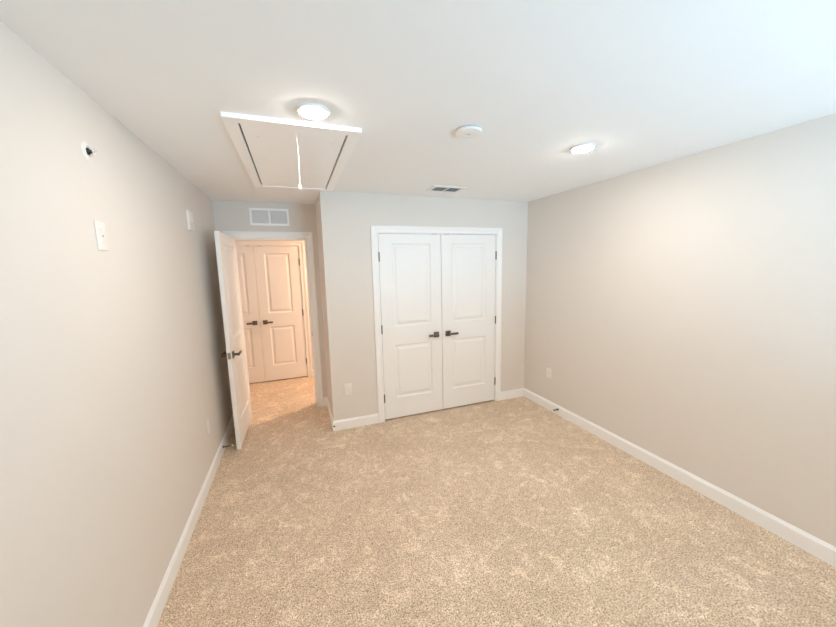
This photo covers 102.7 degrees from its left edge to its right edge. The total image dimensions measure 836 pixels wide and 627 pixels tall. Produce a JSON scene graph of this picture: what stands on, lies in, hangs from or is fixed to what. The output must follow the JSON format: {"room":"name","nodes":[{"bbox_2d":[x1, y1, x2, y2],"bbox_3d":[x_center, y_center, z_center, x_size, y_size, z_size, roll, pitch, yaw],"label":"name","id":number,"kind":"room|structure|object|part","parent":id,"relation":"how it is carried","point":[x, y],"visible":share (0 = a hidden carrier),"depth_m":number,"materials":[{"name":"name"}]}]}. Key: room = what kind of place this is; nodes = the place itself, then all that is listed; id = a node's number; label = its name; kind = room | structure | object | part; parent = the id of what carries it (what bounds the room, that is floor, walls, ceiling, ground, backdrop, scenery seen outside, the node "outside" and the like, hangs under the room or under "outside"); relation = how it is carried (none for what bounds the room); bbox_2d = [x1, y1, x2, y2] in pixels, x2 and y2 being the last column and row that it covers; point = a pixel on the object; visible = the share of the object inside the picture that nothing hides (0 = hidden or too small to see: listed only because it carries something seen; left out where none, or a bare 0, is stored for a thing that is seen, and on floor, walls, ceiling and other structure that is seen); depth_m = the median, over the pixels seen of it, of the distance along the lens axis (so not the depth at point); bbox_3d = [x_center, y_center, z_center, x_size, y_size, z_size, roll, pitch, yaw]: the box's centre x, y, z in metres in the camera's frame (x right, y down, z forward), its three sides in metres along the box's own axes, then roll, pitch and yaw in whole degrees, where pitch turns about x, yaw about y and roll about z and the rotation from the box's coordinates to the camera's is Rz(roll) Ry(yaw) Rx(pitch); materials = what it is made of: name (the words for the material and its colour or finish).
{"room":"empty bedroom","nodes":[
{"label":"empty bedroom","id":0,"kind":"room"},
{"bbox_2d":[0,20,232,626],"bbox_3d":[-1.270,0.341,1.198,0.115,2.425,5.256,-4,8,-20],"label":"wall","id":1,"kind":"structure","parent":0,"point":[113,370],"depth_m":1.28,"materials":[{"name":"beige paint"}]},
{"bbox_2d":[81,141,97,161],"bbox_3d":[-1.321,-0.655,1.353,0.034,0.076,0.076,-4,8,-20],"label":"sprinkler","id":2,"kind":"object","parent":1,"relation":"attached to","point":[86,150],"visible":1,"depth_m":1.34,"materials":[{"name":"white plastic"}]},
{"bbox_2d":[94,220,108,250],"bbox_3d":[-1.328,-0.326,1.405,0.010,0.120,0.076,-4,8,-20],"label":"wall plate","id":3,"kind":"object","parent":1,"relation":"attached to","point":[100,231],"visible":1,"depth_m":1.40,"materials":[{"name":"white plastic"}]},
{"bbox_2d":[143,414,233,626],"bbox_3d":[-1.203,1.477,1.434,0.014,0.107,5.141,-4,8,-20],"label":"baseboard","id":4,"kind":"structure","parent":1,"relation":"attached to","point":[153,617],"depth_m":2.02,"materials":[{"name":"white paint"}]},
{"bbox_2d":[185,210,194,230],"bbox_3d":[-1.800,-0.733,2.642,0.022,0.152,0.124,-4,8,-20],"label":"wall box","id":5,"kind":"object","parent":1,"relation":"attached to","point":[189,215],"visible":1,"depth_m":2.60,"materials":[{"name":"white plastic"}]},
{"bbox_2d":[206,418,209,434],"bbox_3d":[-1.721,0.926,2.743,0.009,0.120,0.072,-4,8,-20],"label":"wall outlet","id":6,"kind":"object","parent":1,"relation":"attached to","point":[207,420],"visible":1,"depth_m":2.73,"materials":[{"name":"white plastic"}]},
{"bbox_2d":[212,200,326,396],"bbox_3d":[-1.073,-0.069,4.105,4.818,2.425,0.115,-4,8,-20],"label":"wall","id":7,"kind":"structure","parent":0,"point":[228,215],"depth_m":3.76,"materials":[{"name":"beige paint"}]},
{"bbox_2d":[214,231,251,449],"bbox_3d":[-1.837,0.239,3.374,0.151,2.017,0.780,-4,8,-18],"label":"door","id":8,"kind":"structure","parent":7,"relation":"in","point":[226,253],"depth_m":3.21,"materials":[{"name":"white paint"}]},
{"bbox_2d":[249,208,288,225],"bbox_3d":[-1.641,-1.067,3.696,0.400,0.184,0.009,-4,8,-20],"label":"air vent","id":9,"kind":"object","parent":7,"relation":"in","point":[258,216],"visible":1,"depth_m":3.69,"materials":[{"name":"white metal"}]},
{"bbox_2d":[223,231,323,406],"bbox_3d":[-1.649,0.128,3.917,0.911,2.112,0.149,-4,8,-20],"label":"door frame","id":10,"kind":"structure","parent":7,"relation":"attached to","point":[238,235],"depth_m":3.92,"materials":[{"name":"white paint"}]},
{"bbox_2d":[323,397,326,405],"bbox_3d":[-1.154,1.096,4.158,0.060,0.107,0.014,-4,8,-20],"label":"baseboard","id":11,"kind":"structure","parent":7,"relation":"attached to","point":[324,398],"depth_m":4.15,"materials":[{"name":"white paint"}]},
{"bbox_2d":[235,240,312,369],"bbox_3d":[-1.694,-0.210,5.215,4.200,2.425,0.115,-4,8,-20],"label":"wall","id":12,"kind":"structure","parent":0,"point":[235,240],"depth_m":5.11,"materials":[{"name":"beige paint"}]},
{"bbox_2d":[236,246,265,382],"bbox_3d":[-2.629,0.055,4.831,0.613,2.017,0.093,-4,8,-20],"label":"door","id":13,"kind":"structure","parent":12,"relation":"in","point":[246,269],"depth_m":4.90,"materials":[{"name":"white paint"}]},
{"bbox_2d":[235,241,312,376],"bbox_3d":[-2.360,-0.004,4.985,1.370,2.112,0.132,-4,8,-20],"label":"door frame","id":14,"kind":"structure","parent":12,"relation":"attached to","point":[299,244],"depth_m":5.08,"materials":[{"name":"white paint"}]},
{"bbox_2d":[254,246,306,380],"bbox_3d":[-2.050,0.012,5.041,0.613,2.017,0.093,-4,8,-20],"label":"door","id":15,"kind":"structure","parent":12,"relation":"in","point":[277,267],"depth_m":5.04,"materials":[{"name":"white paint"}]},
{"bbox_2d":[315,194,332,415],"bbox_3d":[-0.997,-0.022,3.756,0.115,2.425,0.598,-4,8,-20],"label":"wall","id":16,"kind":"structure","parent":0,"point":[317,205],"depth_m":3.69,"materials":[{"name":"beige paint"}]},
{"bbox_2d":[326,397,333,428],"bbox_3d":[-1.009,1.137,3.834,0.014,0.107,0.727,-4,8,-20],"label":"baseboard","id":17,"kind":"structure","parent":16,"relation":"attached to","point":[328,405],"depth_m":3.76,"materials":[{"name":"white paint"}]},
{"bbox_2d":[0,0,835,203],"bbox_3d":[-0.515,-1.137,2.347,4.818,0.150,7.230,-4,8,-20],"label":"ceiling","id":18,"kind":"structure","parent":0,"point":[648,83],"depth_m":1.31,"materials":[{"name":"white paint"}]},
{"bbox_2d":[220,111,361,190],"bbox_3d":[-0.857,-0.905,2.358,0.662,0.298,1.436,-4,8,-20],"label":"attic hatch","id":19,"kind":"object","parent":18,"relation":"attached to","point":[274,152],"visible":1,"depth_m":2.03,"materials":[{"name":"white paint"}]},
{"bbox_3d":[-0.863,-1.042,2.345,0.521,0.010,1.320,-4,8,-20],"label":"hatch panel","id":20,"kind":"part","parent":19,"relation":"part of","materials":[{"name":"white paint"}]},
{"bbox_3d":[-0.654,-0.841,1.829,0.006,0.256,0.004,-9,11,-42],"label":"pull cord","id":21,"kind":"part","parent":19,"relation":"part of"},
{"bbox_2d":[296,103,329,119],"bbox_3d":[-0.493,-0.944,1.574,0.154,0.020,0.154,-4,8,-20],"label":"recessed light","id":22,"kind":"object","parent":18,"relation":"in","point":[313,111],"visible":1,"depth_m":1.55,"materials":[{"name":"white plastic"}]},
{"bbox_2d":[426,185,466,192],"bbox_3d":[0.271,-1.199,3.228,0.334,0.008,0.220,-4,8,-20],"label":"ceiling vent","id":23,"kind":"object","parent":18,"relation":"in","point":[436,188],"visible":1,"depth_m":3.22,"materials":[{"name":"white plastic"}]},
{"bbox_2d":[455,124,481,137],"bbox_3d":[0.278,-0.997,1.838,0.147,0.026,0.147,-4,8,-20],"label":"smoke detector","id":24,"kind":"object","parent":18,"relation":"attached to","point":[469,130],"visible":1,"depth_m":1.80,"materials":[{"name":"white plastic"}]},
{"bbox_2d":[570,143,595,152],"bbox_3d":[1.063,-1.062,2.160,0.154,0.020,0.154,-4,8,-20],"label":"recessed light","id":25,"kind":"object","parent":18,"relation":"in","point":[585,147],"visible":1,"depth_m":2.13,"materials":[{"name":"white plastic"}]},
{"bbox_2d":[319,191,527,420],"bbox_3d":[0.199,-0.059,3.813,2.402,2.425,0.115,-4,8,-20],"label":"wall","id":26,"kind":"structure","parent":0,"point":[346,218],"depth_m":3.51,"materials":[{"name":"beige paint"}]},
{"bbox_2d":[344,383,351,395],"bbox_3d":[-0.733,0.798,3.512,0.078,0.124,0.009,-4,8,-20],"label":"wall outlet","id":27,"kind":"object","parent":26,"relation":"attached to","point":[347,387],"visible":1,"depth_m":3.51,"materials":[{"name":"white plastic"}]},
{"bbox_2d":[333,413,378,430],"bbox_3d":[-0.660,1.164,3.584,0.495,0.107,0.014,-4,8,-20],"label":"baseboard","id":28,"kind":"structure","parent":26,"relation":"attached to","point":[359,421],"depth_m":3.58,"materials":[{"name":"white paint"}]},
{"bbox_2d":[378,234,442,419],"bbox_3d":[-0.057,0.156,3.675,0.708,2.017,0.093,-4,8,-20],"label":"door","id":29,"kind":"structure","parent":26,"relation":"in","point":[409,264],"depth_m":3.68,"materials":[{"name":"white paint"}]},
{"bbox_2d":[370,225,501,422],"bbox_3d":[0.257,0.094,3.846,1.563,2.112,0.132,-4,8,-20],"label":"door frame","id":30,"kind":"structure","parent":26,"relation":"attached to","point":[375,229],"depth_m":3.64,"materials":[{"name":"white paint"}]},
{"bbox_2d":[441,234,496,408],"bbox_3d":[0.612,0.106,3.918,0.708,2.017,0.093,-4,8,-20],"label":"door","id":31,"kind":"structure","parent":26,"relation":"in","point":[468,262],"depth_m":3.92,"materials":[{"name":"white paint"}]},
{"bbox_2d":[501,388,523,399],"bbox_3d":[1.200,1.026,4.259,0.370,0.107,0.014,-4,8,-20],"label":"baseboard","id":32,"kind":"structure","parent":26,"relation":"attached to","point":[515,393],"depth_m":4.25,"materials":[{"name":"white paint"}]},
{"bbox_2d":[157,376,835,626],"bbox_3d":[-0.456,1.412,2.703,4.818,0.150,7.230,-4,8,-20],"label":"floor","id":33,"kind":"structure","parent":0,"point":[511,512],"depth_m":2.10,"materials":[{"name":"beige carpet"}]},
{"bbox_2d":[524,113,835,546],"bbox_3d":[2.062,0.094,2.406,0.115,2.425,5.256,-4,8,-20],"label":"wall","id":34,"kind":"structure","parent":0,"point":[683,309],"depth_m":2.31,"materials":[{"name":"beige paint"}]},
{"bbox_2d":[546,368,551,378],"bbox_3d":[1.512,0.692,3.862,0.009,0.118,0.078,-4,8,-20],"label":"wall outlet","id":35,"kind":"object","parent":34,"relation":"attached to","point":[549,371],"visible":1,"depth_m":3.86,"materials":[{"name":"white plastic"}]},
{"bbox_2d":[524,388,835,567],"bbox_3d":[2.132,1.283,2.267,0.014,0.107,4.428,-4,8,-20],"label":"baseboard","id":36,"kind":"structure","parent":34,"relation":"attached to","point":[809,543],"depth_m":2.38,"materials":[{"name":"white paint"}]}
]}

